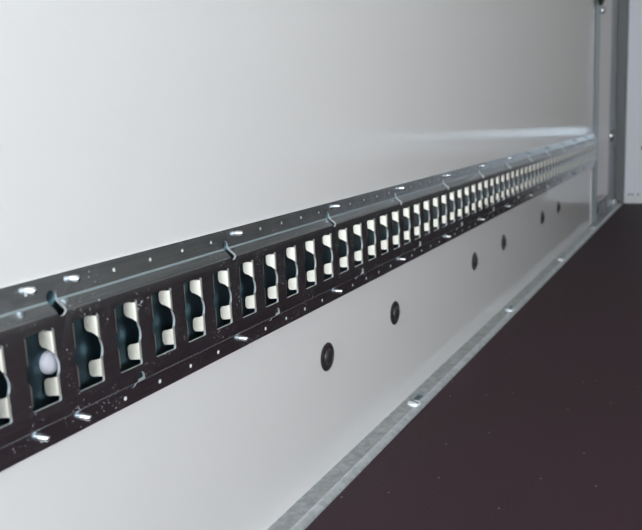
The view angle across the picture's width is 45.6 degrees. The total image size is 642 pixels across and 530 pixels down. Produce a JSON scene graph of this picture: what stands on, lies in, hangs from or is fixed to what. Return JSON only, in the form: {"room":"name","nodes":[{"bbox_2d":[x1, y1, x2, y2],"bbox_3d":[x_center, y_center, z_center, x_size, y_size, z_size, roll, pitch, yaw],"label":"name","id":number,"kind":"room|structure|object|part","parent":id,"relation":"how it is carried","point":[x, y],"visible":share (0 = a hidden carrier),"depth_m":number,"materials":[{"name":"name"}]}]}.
{"room":"cargo space","nodes":[
{"label":"cargo space","id":0,"kind":"room"},
{"bbox_2d":[0,0,611,529],"bbox_3d":[0.205,-0.918,1.394,0.054,2.331,4.705,3,12,27],"label":"wall","id":1,"kind":"structure","parent":0,"point":[127,127],"depth_m":0.92,"materials":[{"name":"white plastic"}]},
{"bbox_2d":[0,133,596,471],"bbox_3d":[0.362,-0.159,1.728,0.014,0.140,3.510,3,12,27],"label":"rail","id":2,"kind":"object","parent":1,"relation":"attached to","point":[81,341],"visible":1,"depth_m":0.80,"materials":[{"name":"metal"}]},
{"bbox_2d":[320,342,333,370],"bbox_3d":[0.012,0.130,1.084,0.007,0.041,0.041,3,12,27],"label":"bolt","id":3,"kind":"object","parent":1,"relation":"attached to","point":[327,353],"visible":1,"depth_m":1.08,"materials":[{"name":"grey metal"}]},
{"bbox_2d":[390,301,399,324],"bbox_3d":[0.129,0.082,1.306,0.007,0.041,0.041,3,12,27],"label":"bolt","id":4,"kind":"object","parent":1,"relation":"attached to","point":[395,309],"visible":1,"depth_m":1.30,"materials":[{"name":"grey metal"}]},
{"bbox_2d":[305,211,615,529],"bbox_3d":[0.399,0.171,1.755,0.003,0.019,5.100,3,12,27],"label":"trim","id":5,"kind":"structure","parent":1,"relation":"attached to","point":[615,211],"depth_m":1.32,"materials":[{"name":"grey metal"}]},
{"bbox_2d":[472,252,477,269],"bbox_3d":[0.349,-0.008,1.724,0.007,0.041,0.041,3,12,27],"label":"bolt","id":6,"kind":"object","parent":1,"relation":"attached to","point":[474,258],"visible":1,"depth_m":1.72,"materials":[{"name":"grey metal"}]},
{"bbox_2d":[501,235,506,249],"bbox_3d":[0.469,-0.057,1.950,0.007,0.041,0.041,3,12,27],"label":"bolt","id":7,"kind":"object","parent":1,"relation":"attached to","point":[503,242],"visible":1,"depth_m":1.94,"materials":[{"name":"grey metal"}]},
{"bbox_2d":[541,211,544,223],"bbox_3d":[0.687,-0.147,2.363,0.007,0.041,0.041,3,12,27],"label":"bolt","id":8,"kind":"object","parent":1,"relation":"attached to","point":[542,212],"visible":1,"depth_m":2.36,"materials":[{"name":"grey metal"}]},
{"bbox_2d":[557,201,560,212],"bbox_3d":[0.809,-0.197,2.595,0.007,0.041,0.041,3,12,27],"label":"bolt","id":9,"kind":"object","parent":1,"relation":"attached to","point":[558,204],"visible":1,"depth_m":2.59,"materials":[{"name":"grey metal"}]},
{"bbox_2d":[590,171,592,224],"bbox_3d":[1.148,-0.285,3.246,0.004,0.228,0.022,3,12,27],"label":"trim","id":10,"kind":"structure","parent":1,"relation":"attached to","point":[591,171],"depth_m":3.25,"materials":[{"name":"white metal"}]},
{"bbox_2d":[597,194,605,217],"bbox_3d":[1.270,-0.272,3.511,0.036,0.094,0.300,3,12,27],"label":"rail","id":11,"kind":"object","parent":1,"relation":"attached to","point":[600,199],"visible":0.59,"depth_m":3.52,"materials":[{"name":"grey metal"}]},
{"bbox_3d":[1.266,-0.255,3.517,0.026,0.060,0.300,3,12,27],"label":"panel","id":12,"kind":"part","parent":11,"relation":"part of","materials":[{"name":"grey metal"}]},
{"bbox_3d":[1.267,-0.305,3.506,0.034,0.026,0.300,3,12,27],"label":"rail","id":13,"kind":"part","parent":11,"relation":"part of","materials":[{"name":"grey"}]},
{"bbox_2d":[306,203,641,529],"bbox_3d":[1.349,0.216,1.298,2.108,0.030,5.160,3,12,27],"label":"floor","id":14,"kind":"structure","parent":0,"point":[541,429],"depth_m":1.23,"materials":[{"name":"brown"}]},
{"bbox_2d":[267,202,623,529],"bbox_3d":[0.393,0.151,1.787,0.039,0.014,5.158,3,12,27],"label":"strip","id":15,"kind":"object","parent":14,"relation":"attached to","point":[300,515],"visible":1,"depth_m":1.31,"materials":[{"name":"metal"}]},
{"bbox_2d":[604,0,628,210],"bbox_3d":[1.409,-1.421,3.629,0.074,2.292,0.430,3,12,27],"label":"post","id":16,"kind":"object","parent":14,"relation":"on","point":[620,8],"visible":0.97,"depth_m":3.83,"materials":[{"name":"grey metal"}]},
{"bbox_3d":[1.493,-1.455,3.788,0.074,2.292,0.063,3,12,27],"label":"post","id":17,"kind":"part","parent":16,"relation":"part of","materials":[{"name":"grey metal"}]},
{"bbox_3d":[2.419,-1.412,3.332,2.220,2.301,0.112,3,12,27],"label":"wall","id":18,"kind":"structure","parent":0,"visible":0},
{"bbox_2d":[624,0,641,202],"bbox_3d":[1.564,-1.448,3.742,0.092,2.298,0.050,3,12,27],"label":"door","id":19,"kind":"structure","parent":18,"relation":"in","point":[633,144],"depth_m":3.86,"materials":[{"name":"white metal"}]},
{"bbox_3d":[1.265,-1.369,3.482,0.038,2.331,0.905,3,12,27],"label":"wall","id":20,"kind":"structure","parent":0,"visible":0},
{"bbox_2d":[592,0,600,222],"bbox_3d":[1.139,-1.314,3.147,0.027,2.301,0.056,3,12,27],"label":"trim","id":21,"kind":"structure","parent":20,"relation":"attached to","point":[598,15],"depth_m":3.26,"materials":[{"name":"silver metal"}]},
{"bbox_2d":[598,0,605,13],"bbox_3d":[1.162,-1.165,3.163,0.034,0.246,0.040,3,12,27],"label":"door latch","id":22,"kind":"structure","parent":20,"relation":"in","point":[602,10],"depth_m":3.17,"materials":[{"name":"metal"}]}
]}

